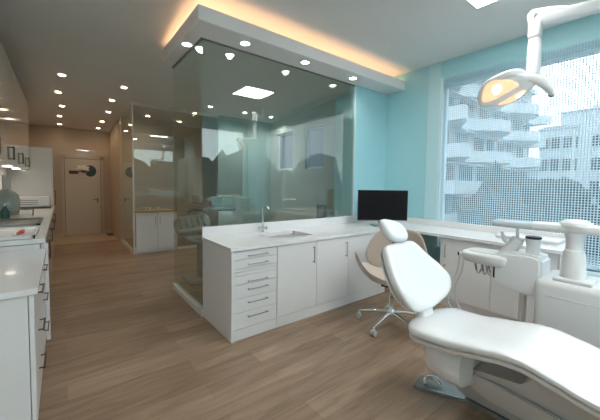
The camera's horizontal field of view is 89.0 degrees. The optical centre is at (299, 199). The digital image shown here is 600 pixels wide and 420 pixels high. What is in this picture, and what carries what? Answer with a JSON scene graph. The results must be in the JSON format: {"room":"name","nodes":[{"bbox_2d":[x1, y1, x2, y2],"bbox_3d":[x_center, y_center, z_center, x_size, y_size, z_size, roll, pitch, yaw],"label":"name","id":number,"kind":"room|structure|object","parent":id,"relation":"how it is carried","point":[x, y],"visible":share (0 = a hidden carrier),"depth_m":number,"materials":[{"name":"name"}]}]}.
{"room":"dental clinic","nodes":[
{"label":"dental clinic","id":0,"kind":"room"},
{"bbox_2d":[0,168,6,189],"bbox_3d":[-3.364,-0.358,2.838,0.200,3.236,12.240,-2,4,-38],"label":"wall","id":1,"kind":"structure","parent":0,"point":[2,170],"depth_m":5.18,"materials":[{"name":"white paint"}]},
{"bbox_2d":[0,41,4,160],"bbox_3d":[-2.906,-1.003,2.686,0.357,1.248,1.098,-2,4,-38],"label":"upper cabinet","id":2,"kind":"object","parent":1,"relation":"attached to","point":[2,151],"visible":1,"depth_m":3.13,"materials":[{"name":"white paint"}]},
{"bbox_2d":[0,43,16,164],"bbox_3d":[-3.583,-1.060,3.551,0.357,1.240,1.098,-2,4,-38],"label":"upper cabinet","id":3,"kind":"object","parent":1,"relation":"attached to","point":[7,70],"visible":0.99,"depth_m":3.57,"materials":[{"name":"white paint"}]},
{"bbox_2d":[0,73,24,167],"bbox_3d":[-4.260,-1.110,4.417,0.357,1.248,1.098,-2,4,-38],"label":"upper cabinet","id":4,"kind":"object","parent":1,"relation":"attached to","point":[17,89],"visible":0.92,"depth_m":4.44,"materials":[{"name":"white paint"}]},
{"bbox_2d":[0,91,29,169],"bbox_3d":[-4.930,-1.162,5.275,0.357,1.248,1.078,-2,4,-38],"label":"upper cabinet","id":5,"kind":"object","parent":1,"relation":"attached to","point":[25,104],"visible":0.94,"depth_m":5.30,"materials":[{"name":"white paint"}]},
{"bbox_2d":[29,124,110,235],"bbox_3d":[-4.961,-0.705,9.218,5.140,3.236,0.200,-2,4,-38],"label":"wall","id":6,"kind":"structure","parent":0,"point":[63,141],"depth_m":8.12,"materials":[{"name":"beige paint"}]},
{"bbox_2d":[61,156,103,235],"bbox_3d":[-5.901,-0.113,8.320,0.930,2.120,0.114,-2,4,-38],"label":"door","id":7,"kind":"structure","parent":6,"relation":"in","point":[82,196],"depth_m":8.31,"materials":[{"name":"beige wood"}]},
{"bbox_2d":[69,165,95,178],"bbox_3d":[-5.899,-0.776,8.291,0.605,0.378,0.004,-2,4,-38],"label":"sticker","id":8,"kind":"object","parent":7,"relation":"attached to","point":[90,171],"visible":1,"depth_m":8.32,"materials":[{"name":"multicoloured paper"}]},
{"bbox_2d":[58,230,110,235],"bbox_3d":[-5.918,0.903,8.432,1.200,0.080,0.015,-2,4,-38],"label":"baseboard","id":9,"kind":"structure","parent":6,"relation":"attached to","point":[105,231],"depth_m":8.69,"materials":[{"name":"beige paint"}]},
{"bbox_2d":[109,118,121,242],"bbox_3d":[-4.792,-0.640,7.994,0.100,3.236,1.940,-2,4,-38],"label":"wall","id":10,"kind":"structure","parent":0,"point":[115,133],"depth_m":7.79,"materials":[{"name":"beige paint"}]},
{"bbox_2d":[120,101,217,254],"bbox_3d":[-3.068,-0.575,7.168,1.800,3.236,1.488,-2,4,-38],"label":"glass wall","id":11,"kind":"structure","parent":0,"point":[125,118],"depth_m":6.59,"materials":[{"name":"clear glass"}]},
{"bbox_2d":[130,119,216,237],"bbox_3d":[-2.949,-0.629,8.266,3.140,3.236,0.100,-2,4,-38],"label":"wall","id":12,"kind":"structure","parent":0,"point":[175,166],"depth_m":7.94,"materials":[{"name":"beige paint"}]},
{"bbox_2d":[217,115,270,225],"bbox_3d":[-1.375,-0.575,7.632,1.440,3.236,0.100,-2,4,-38],"label":"wall","id":13,"kind":"structure","parent":0,"point":[243,145],"depth_m":7.54,"materials":[{"name":"teal paint"}]},
{"bbox_2d":[172,37,355,315],"bbox_3d":[-0.441,-0.265,4.402,2.399,2.970,1.082,-2,4,-38],"label":"glass wall","id":14,"kind":"structure","parent":0,"point":[177,288],"depth_m":3.92,"materials":[{"name":"clear glass"}]},
{"bbox_2d":[38,232,497,419],"bbox_3d":[-1.262,1.261,4.580,5.590,0.122,12.240,-2,4,-38],"label":"floor","id":15,"kind":"structure","parent":0,"point":[123,344],"depth_m":2.54,"materials":[{"name":"brown wood"}]},
{"bbox_2d":[0,264,49,419],"bbox_3d":[-2.076,0.906,1.962,0.697,0.835,1.235,-2,4,-38],"label":"base cabinet","id":16,"kind":"object","parent":15,"relation":"on","point":[23,322],"visible":0.86,"depth_m":1.64,"materials":[{"name":"white paint"}]},
{"bbox_2d":[0,248,46,299],"bbox_3d":[-2.071,0.470,1.930,0.684,0.035,1.251,-2,4,-38],"label":"countertop","id":17,"kind":"structure","parent":16,"relation":"on","point":[21,271],"depth_m":1.93,"materials":[{"name":"white stone"}]},
{"bbox_2d":[0,235,50,339],"bbox_3d":[-2.797,0.810,2.883,0.697,0.914,1.100,-2,4,-38],"label":"base cabinet","id":18,"kind":"object","parent":15,"relation":"on","point":[47,244],"visible":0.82,"depth_m":2.65,"materials":[{"name":"white paint"}]},
{"bbox_2d":[0,206,54,246],"bbox_3d":[-3.806,0.251,4.143,0.678,0.041,4.378,-2,4,-38],"label":"countertop","id":19,"kind":"structure","parent":18,"relation":"on","point":[47,213],"depth_m":3.29,"materials":[{"name":"white stone"}]},
{"bbox_2d":[0,203,9,218],"bbox_3d":[-3.771,0.141,3.897,0.090,0.204,0.090,3,3,32],"label":"soap bottle","id":20,"kind":"object","parent":19,"relation":"on","point":[4,212],"visible":0.94,"depth_m":3.88,"materials":[{"name":"teal plastic"}]},
{"bbox_2d":[0,175,19,214],"bbox_3d":[-4.182,-0.072,4.351,0.280,0.572,0.280,-2,4,-38],"label":"carafe","id":21,"kind":"object","parent":19,"relation":"on","point":[7,195],"visible":0.82,"depth_m":4.30,"materials":[{"name":"clear glass"}]},
{"bbox_2d":[0,208,33,216],"bbox_3d":[-3.868,0.177,4.104,0.427,0.101,0.268,-2,4,-38],"label":"dish rack","id":22,"kind":"object","parent":19,"relation":"on","point":[32,209],"visible":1,"depth_m":4.12,"materials":[{"name":"silver metal"}]},
{"bbox_2d":[0,226,38,240],"bbox_3d":[-2.692,0.305,2.706,0.550,0.026,0.660,-2,4,-38],"label":"tray","id":23,"kind":"object","parent":19,"relation":"on","point":[30,232],"visible":1,"depth_m":2.81,"materials":[{"name":"white plastic"}]},
{"bbox_2d":[13,230,24,234],"bbox_3d":[-2.545,0.297,2.759,0.032,0.032,0.201,-1,3,-26],"label":"tube","id":24,"kind":"object","parent":23,"relation":"in","point":[20,231],"visible":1,"depth_m":2.76,"materials":[{"name":"red plastic"}]},
{"bbox_2d":[0,217,42,226],"bbox_3d":[-3.352,0.259,3.527,0.560,0.016,0.750,-2,4,-38],"label":"basin","id":25,"kind":"object","parent":19,"relation":"in","point":[18,221],"visible":1,"depth_m":3.57,"materials":[{"name":"grey metal"}]},
{"bbox_2d":[19,196,51,208],"bbox_3d":[-4.906,0.044,5.520,0.630,0.202,0.520,-2,4,-38],"label":"sterilizer","id":26,"kind":"object","parent":19,"relation":"on","point":[36,202],"visible":0.59,"depth_m":5.42,"materials":[{"name":"grey plastic"}]},
{"bbox_2d":[20,205,51,208],"bbox_3d":[-4.907,0.131,5.525,0.630,0.026,0.520,-1,4,-38],"label":"tray","id":27,"kind":"object","parent":26,"relation":"on","point":[21,206],"depth_m":5.41,"materials":[{"name":"silver metal"}]},
{"bbox_2d":[6,147,55,242],"bbox_3d":[-5.398,0.012,6.192,0.697,2.100,0.815,-2,4,-38],"label":"tall cabinet","id":28,"kind":"object","parent":15,"relation":"on","point":[39,180],"visible":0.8,"depth_m":5.89,"materials":[{"name":"white"}]},
{"bbox_2d":[48,224,52,293],"bbox_3d":[-3.474,0.758,3.749,0.697,0.912,1.100,-2,4,-38],"label":"base cabinet","id":29,"kind":"object","parent":15,"relation":"on","point":[50,229],"visible":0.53,"depth_m":3.89,"materials":[{"name":"white paint"}]},
{"bbox_2d":[51,216,54,272],"bbox_3d":[-4.150,0.704,4.614,0.697,0.912,1.100,-2,4,-38],"label":"base cabinet","id":30,"kind":"object","parent":15,"relation":"on","point":[52,220],"visible":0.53,"depth_m":4.75,"materials":[{"name":"white paint"}]},
{"bbox_2d":[53,212,55,252],"bbox_3d":[-4.820,0.652,5.472,0.697,0.912,1.080,-2,4,-38],"label":"base cabinet","id":31,"kind":"object","parent":15,"relation":"on","point":[53,212],"visible":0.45,"depth_m":5.62,"materials":[{"name":"white paint"}]},
{"bbox_2d":[131,208,176,253],"bbox_3d":[-3.121,0.640,6.541,0.815,0.872,0.486,-2,4,-38],"label":"base cabinet","id":32,"kind":"object","parent":15,"relation":"on","point":[154,229],"visible":0.99,"depth_m":6.36,"materials":[{"name":"white paint"}]},
{"bbox_2d":[174,197,234,285],"bbox_3d":[-1.429,0.573,4.591,0.882,1.250,0.430,-2,4,-38],"label":"dental chair","id":33,"kind":"object","parent":15,"relation":"on","point":[188,228],"visible":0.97,"depth_m":4.46,"materials":[{"name":"grey plastic"}]},
{"bbox_2d":[179,234,202,243],"bbox_3d":[-1.581,0.553,4.453,0.280,0.100,0.340,-1,4,-38],"label":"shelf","id":34,"kind":"object","parent":33,"relation":"attached to","point":[186,238],"depth_m":4.33,"materials":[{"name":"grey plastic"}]},
{"bbox_2d":[203,241,276,342],"bbox_3d":[-0.632,0.864,3.170,0.495,0.836,0.733,-2,4,-38],"label":"base cabinet","id":35,"kind":"object","parent":15,"relation":"on","point":[240,287],"visible":0.98,"depth_m":2.92,"materials":[{"name":"white paint"}]},
{"bbox_2d":[268,234,316,327],"bbox_3d":[-0.226,0.853,3.481,0.522,0.836,0.725,-2,4,-38],"label":"base cabinet","id":36,"kind":"object","parent":15,"relation":"on","point":[296,263],"visible":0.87,"depth_m":3.21,"materials":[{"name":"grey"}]},
{"bbox_2d":[291,233,348,313],"bbox_3d":[0.180,0.843,3.798,0.510,0.836,0.725,-2,4,-38],"label":"base cabinet","id":37,"kind":"object","parent":15,"relation":"on","point":[332,254],"visible":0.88,"depth_m":3.53,"materials":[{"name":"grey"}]},
{"bbox_2d":[316,204,336,217],"bbox_3d":[0.453,0.629,5.475,0.420,1.100,0.280,-2,4,-38],"label":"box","id":38,"kind":"object","parent":15,"relation":"on","point":[322,212],"visible":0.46,"depth_m":5.37,"materials":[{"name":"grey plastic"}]},
{"bbox_2d":[347,233,384,303],"bbox_3d":[0.661,0.829,4.194,0.735,0.836,0.692,-2,4,-38],"label":"base cabinet","id":39,"kind":"object","parent":15,"relation":"on","point":[360,286],"visible":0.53,"depth_m":3.82,"materials":[{"name":"grey"}]},
{"bbox_2d":[355,229,427,336],"bbox_3d":[0.945,0.815,3.158,0.716,0.973,0.708,3,3,32],"label":"swivel chair","id":40,"kind":"object","parent":15,"relation":"on","point":[372,268],"visible":0.48,"depth_m":3.25,"materials":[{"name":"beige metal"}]},
{"bbox_2d":[439,237,492,316],"bbox_3d":[2.127,0.871,3.708,0.683,0.840,0.565,-2,4,-38],"label":"base cabinet","id":41,"kind":"object","parent":15,"relation":"on","point":[472,293],"visible":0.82,"depth_m":3.50,"materials":[{"name":"white paint"}]},
{"bbox_2d":[378,219,599,419],"bbox_3d":[1.456,0.793,1.489,0.640,1.204,2.382,-2,4,-40],"label":"dental chair","id":42,"kind":"object","parent":15,"relation":"on","point":[505,369],"visible":1,"depth_m":1.79,"materials":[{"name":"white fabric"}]},
{"bbox_2d":[408,308,599,412],"bbox_3d":[1.529,0.904,1.371,0.600,0.234,2.090,-1,4,-38],"label":"seat cushion","id":43,"kind":"object","parent":42,"relation":"on","point":[559,369],"depth_m":1.67,"materials":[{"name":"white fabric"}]},
{"bbox_2d":[447,219,599,348],"bbox_3d":[2.147,0.755,2.198,0.463,1.227,1.986,-2,4,-38],"label":"dental delivery unit","id":44,"kind":"object","parent":15,"relation":"on","point":[567,299],"visible":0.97,"depth_m":2.25,"materials":[{"name":"white plastic"}]},
{"bbox_2d":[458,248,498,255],"bbox_3d":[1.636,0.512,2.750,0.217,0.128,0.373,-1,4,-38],"label":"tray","id":45,"kind":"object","parent":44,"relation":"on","point":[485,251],"depth_m":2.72,"materials":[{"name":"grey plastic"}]},
{"bbox_2d":[462,248,506,267],"bbox_3d":[1.667,0.507,2.711,0.302,0.097,0.382,-1,4,-38],"label":"tray","id":46,"kind":"object","parent":44,"relation":"on","point":[491,258],"depth_m":2.62,"materials":[{"name":"white plastic"}]},
{"bbox_2d":[492,219,531,229],"bbox_3d":[1.763,0.199,2.511,0.140,0.055,0.295,-1,4,-38],"label":"tray","id":47,"kind":"object","parent":44,"relation":"on","point":[527,225],"depth_m":2.47,"materials":[{"name":"white plastic"}]},
{"bbox_2d":[489,245,561,322],"bbox_3d":[2.505,0.899,3.271,0.741,0.840,0.589,-2,4,-38],"label":"base cabinet","id":48,"kind":"object","parent":15,"relation":"on","point":[504,302],"visible":0.24,"depth_m":3.17,"materials":[{"name":"white paint"}]},
{"bbox_2d":[202,215,564,254],"bbox_3d":[0.963,0.438,3.262,3.165,0.240,2.508,-2,4,-38],"label":"countertop","id":49,"kind":"structure","parent":48,"relation":"on","point":[238,237],"depth_m":3.65,"materials":[{"name":"white stone"}]},
{"bbox_2d":[258,206,268,232],"bbox_3d":[-0.421,0.227,3.614,0.118,0.322,0.128,-2,4,-38],"label":"tap","id":50,"kind":"object","parent":49,"relation":"on","point":[262,227],"visible":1,"depth_m":3.63,"materials":[{"name":"silver metal"}]},
{"bbox_2d":[261,230,311,235],"bbox_3d":[-0.167,0.463,3.532,0.500,0.131,0.400,-1,4,-38],"label":"sink basin","id":51,"kind":"object","parent":49,"relation":"in","point":[287,231],"depth_m":3.69,"materials":[{"name":"white ceramic"}]},
{"bbox_2d":[357,190,407,225],"bbox_3d":[1.180,0.114,4.382,0.710,0.512,0.190,1,3,0],"label":"computer monitor","id":52,"kind":"object","parent":49,"relation":"on","point":[373,205],"visible":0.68,"depth_m":4.34,"materials":[{"name":"black plastic"}]},
{"bbox_2d":[495,232,564,244],"bbox_3d":[2.545,0.420,3.387,0.330,0.039,0.570,-2,4,-38],"label":"case","id":53,"kind":"object","parent":49,"relation":"on","point":[545,239],"visible":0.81,"depth_m":3.29,"materials":[{"name":"grey plastic"}]},
{"bbox_2d":[0,0,589,131],"bbox_3d":[-1.219,-1.909,4.419,5.590,0.542,12.240,-2,4,-38],"label":"ceiling","id":54,"kind":"structure","parent":0,"point":[101,47],"depth_m":3.93,"materials":[{"name":"paint"}]},
{"bbox_2d":[163,4,404,94],"bbox_3d":[-0.021,-1.876,4.331,3.310,0.266,1.255,-2,4,-38],"label":"ceiling bulkhead","id":55,"kind":"object","parent":54,"relation":"attached to","point":[205,22],"visible":0.94,"depth_m":3.48,"materials":[{"name":"paint"}]},
{"bbox_2d":[181,42,192,46],"bbox_3d":[-1.238,-1.705,3.343,0.120,0.006,0.120,-2,4,-38],"label":"recessed light","id":56,"kind":"object","parent":55,"relation":"attached to","point":[186,44],"visible":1,"depth_m":3.34,"materials":[{"name":"white metal"}]},
{"bbox_2d":[239,40,250,45],"bbox_3d":[-0.595,-1.694,3.300,0.120,0.006,0.120,-2,4,-38],"label":"recessed light","id":57,"kind":"object","parent":55,"relation":"attached to","point":[243,43],"visible":1,"depth_m":3.30,"materials":[{"name":"white"}]},
{"bbox_2d":[300,60,309,63],"bbox_3d":[0.062,-1.710,3.791,0.120,0.006,0.120,-2,4,-38],"label":"recessed light","id":58,"kind":"object","parent":55,"relation":"attached to","point":[302,61],"visible":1,"depth_m":3.79,"materials":[{"name":"white"}]},
{"bbox_2d":[466,0,497,8],"bbox_3d":[1.713,-1.893,2.620,0.620,0.012,0.620,-2,4,-38],"label":"ceiling light panel","id":59,"kind":"object","parent":54,"relation":"attached to","point":[476,4],"visible":1,"depth_m":2.95,"materials":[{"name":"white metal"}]},
{"bbox_2d":[477,0,599,106],"bbox_3d":[2.218,-1.318,2.446,1.499,1.127,0.366,1,3,-1],"label":"lamp","id":60,"kind":"object","parent":54,"relation":"hanging from","point":[504,88],"visible":1,"depth_m":2.46,"materials":[{"name":"white plastic"}]},
{"bbox_2d":[347,85,387,215],"bbox_3d":[1.105,-0.407,4.994,0.780,3.236,0.120,-2,4,-38],"label":"wall partition","id":61,"kind":"structure","parent":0,"point":[371,106],"depth_m":4.86,"materials":[{"name":"teal paint"}]},
{"bbox_2d":[202,215,564,237],"bbox_3d":[0.964,0.371,3.258,3.165,0.107,2.508,-1,4,-38],"label":"backsplash","id":62,"kind":"structure","parent":61,"relation":"attached to","point":[277,225],"depth_m":3.90,"materials":[{"name":"white"}]},
{"bbox_2d":[270,13,599,276],"bbox_3d":[0.854,-0.469,6.127,0.220,3.236,12.240,-2,4,-38],"label":"wall","id":63,"kind":"structure","parent":0,"point":[407,110],"depth_m":5.02,"materials":[{"name":"teal paint"}]},
{"bbox_2d":[278,132,292,169],"bbox_3d":[-0.316,-1.196,7.570,0.060,0.910,0.700,-2,4,-38],"label":"window","id":64,"kind":"structure","parent":63,"relation":"in","point":[285,143],"depth_m":7.61,"materials":[{"name":"white glass"}]},
{"bbox_2d":[307,125,323,168],"bbox_3d":[0.373,-1.142,6.689,0.060,0.910,0.620,-2,4,-38],"label":"window","id":65,"kind":"structure","parent":63,"relation":"in","point":[315,135],"depth_m":6.72,"materials":[{"name":"grey glass"}]},
{"bbox_2d":[424,62,441,219],"bbox_3d":[1.961,-0.846,4.504,0.016,2.285,0.190,-2,4,-38],"label":"trim","id":66,"kind":"structure","parent":63,"relation":"attached to","point":[435,70],"depth_m":4.50,"materials":[{"name":"teal paint"}]},
{"bbox_2d":[435,77,443,244],"bbox_3d":[2.035,-0.544,4.438,0.032,2.420,0.036,-2,4,-38],"label":"trim","id":67,"kind":"structure","parent":63,"relation":"attached to","point":[442,79],"depth_m":4.42,"materials":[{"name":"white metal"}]},
{"bbox_2d":[433,245,599,276],"bbox_3d":[3.009,0.759,3.243,0.120,0.035,3.270,-2,4,-38],"label":"trim","id":68,"kind":"structure","parent":63,"relation":"attached to","point":[590,272],"depth_m":3.17,"materials":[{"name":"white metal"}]},
{"bbox_2d":[438,38,599,269],"bbox_3d":[3.008,-0.465,3.155,0.003,2.360,3.171,-2,4,-38],"label":"mesh screen","id":69,"kind":"object","parent":63,"relation":"attached to","point":[598,39],"visible":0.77,"depth_m":3.57,"materials":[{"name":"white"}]},
{"bbox_2d":[439,48,599,271],"bbox_3d":[3.088,-0.418,3.232,0.060,2.320,3.230,-2,4,-38],"label":"window","id":70,"kind":"structure","parent":63,"relation":"in","point":[485,77],"depth_m":4.42,"materials":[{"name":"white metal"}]},
{"label":"outside","id":71,"kind":"structure","parent":0,"visible":0},
{"bbox_2d":[586,255,599,265],"bbox_3d":[27.038,4.092,46.791,220.000,0.300,220.000,-2,4,-38],"label":"ground","id":72,"kind":"structure","parent":71,"point":[586,255],"depth_m":25.25,"materials":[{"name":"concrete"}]},
{"bbox_2d":[445,80,551,221],"bbox_3d":[16.643,-5.273,40.126,26.600,18.800,20.800,-2,4,-38],"label":"apartment building","id":73,"kind":"structure","parent":72,"relation":"on","point":[463,188],"depth_m":30.11,"materials":[{"name":"grey"}]},
{"bbox_2d":[455,160,599,255],"bbox_3d":[24.869,1.552,24.051,28.272,8.519,13.916,1,3,5],"label":"tree","id":74,"kind":"object","parent":72,"relation":"on","point":[473,210],"visible":0.28,"depth_m":21.15,"materials":[{"name":"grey plant"}]},
{"bbox_2d":[542,177,593,212],"bbox_3d":[34.777,0.699,40.030,5.589,7.390,5.675,-2,4,-38],"label":"street tree","id":75,"kind":"object","parent":72,"relation":"on","point":[579,207],"visible":0.33,"depth_m":38.31,"materials":[{"name":"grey plant"}]},
{"bbox_2d":[537,104,599,212],"bbox_3d":[51.836,-4.517,41.499,15.050,18.100,30.000,-2,4,-38],"label":"apartment building","id":76,"kind":"structure","parent":72,"relation":"on","point":[587,128],"depth_m":45.05,"materials":[{"name":"white concrete"}]},
{"bbox_2d":[593,187,599,204],"bbox_3d":[35.684,1.149,33.237,5.400,7.208,4.174,3,3,33],"label":"street tree","id":77,"kind":"object","parent":72,"relation":"on","point":[598,187],"visible":0.39,"depth_m":34.77,"materials":[{"name":"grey plant"}]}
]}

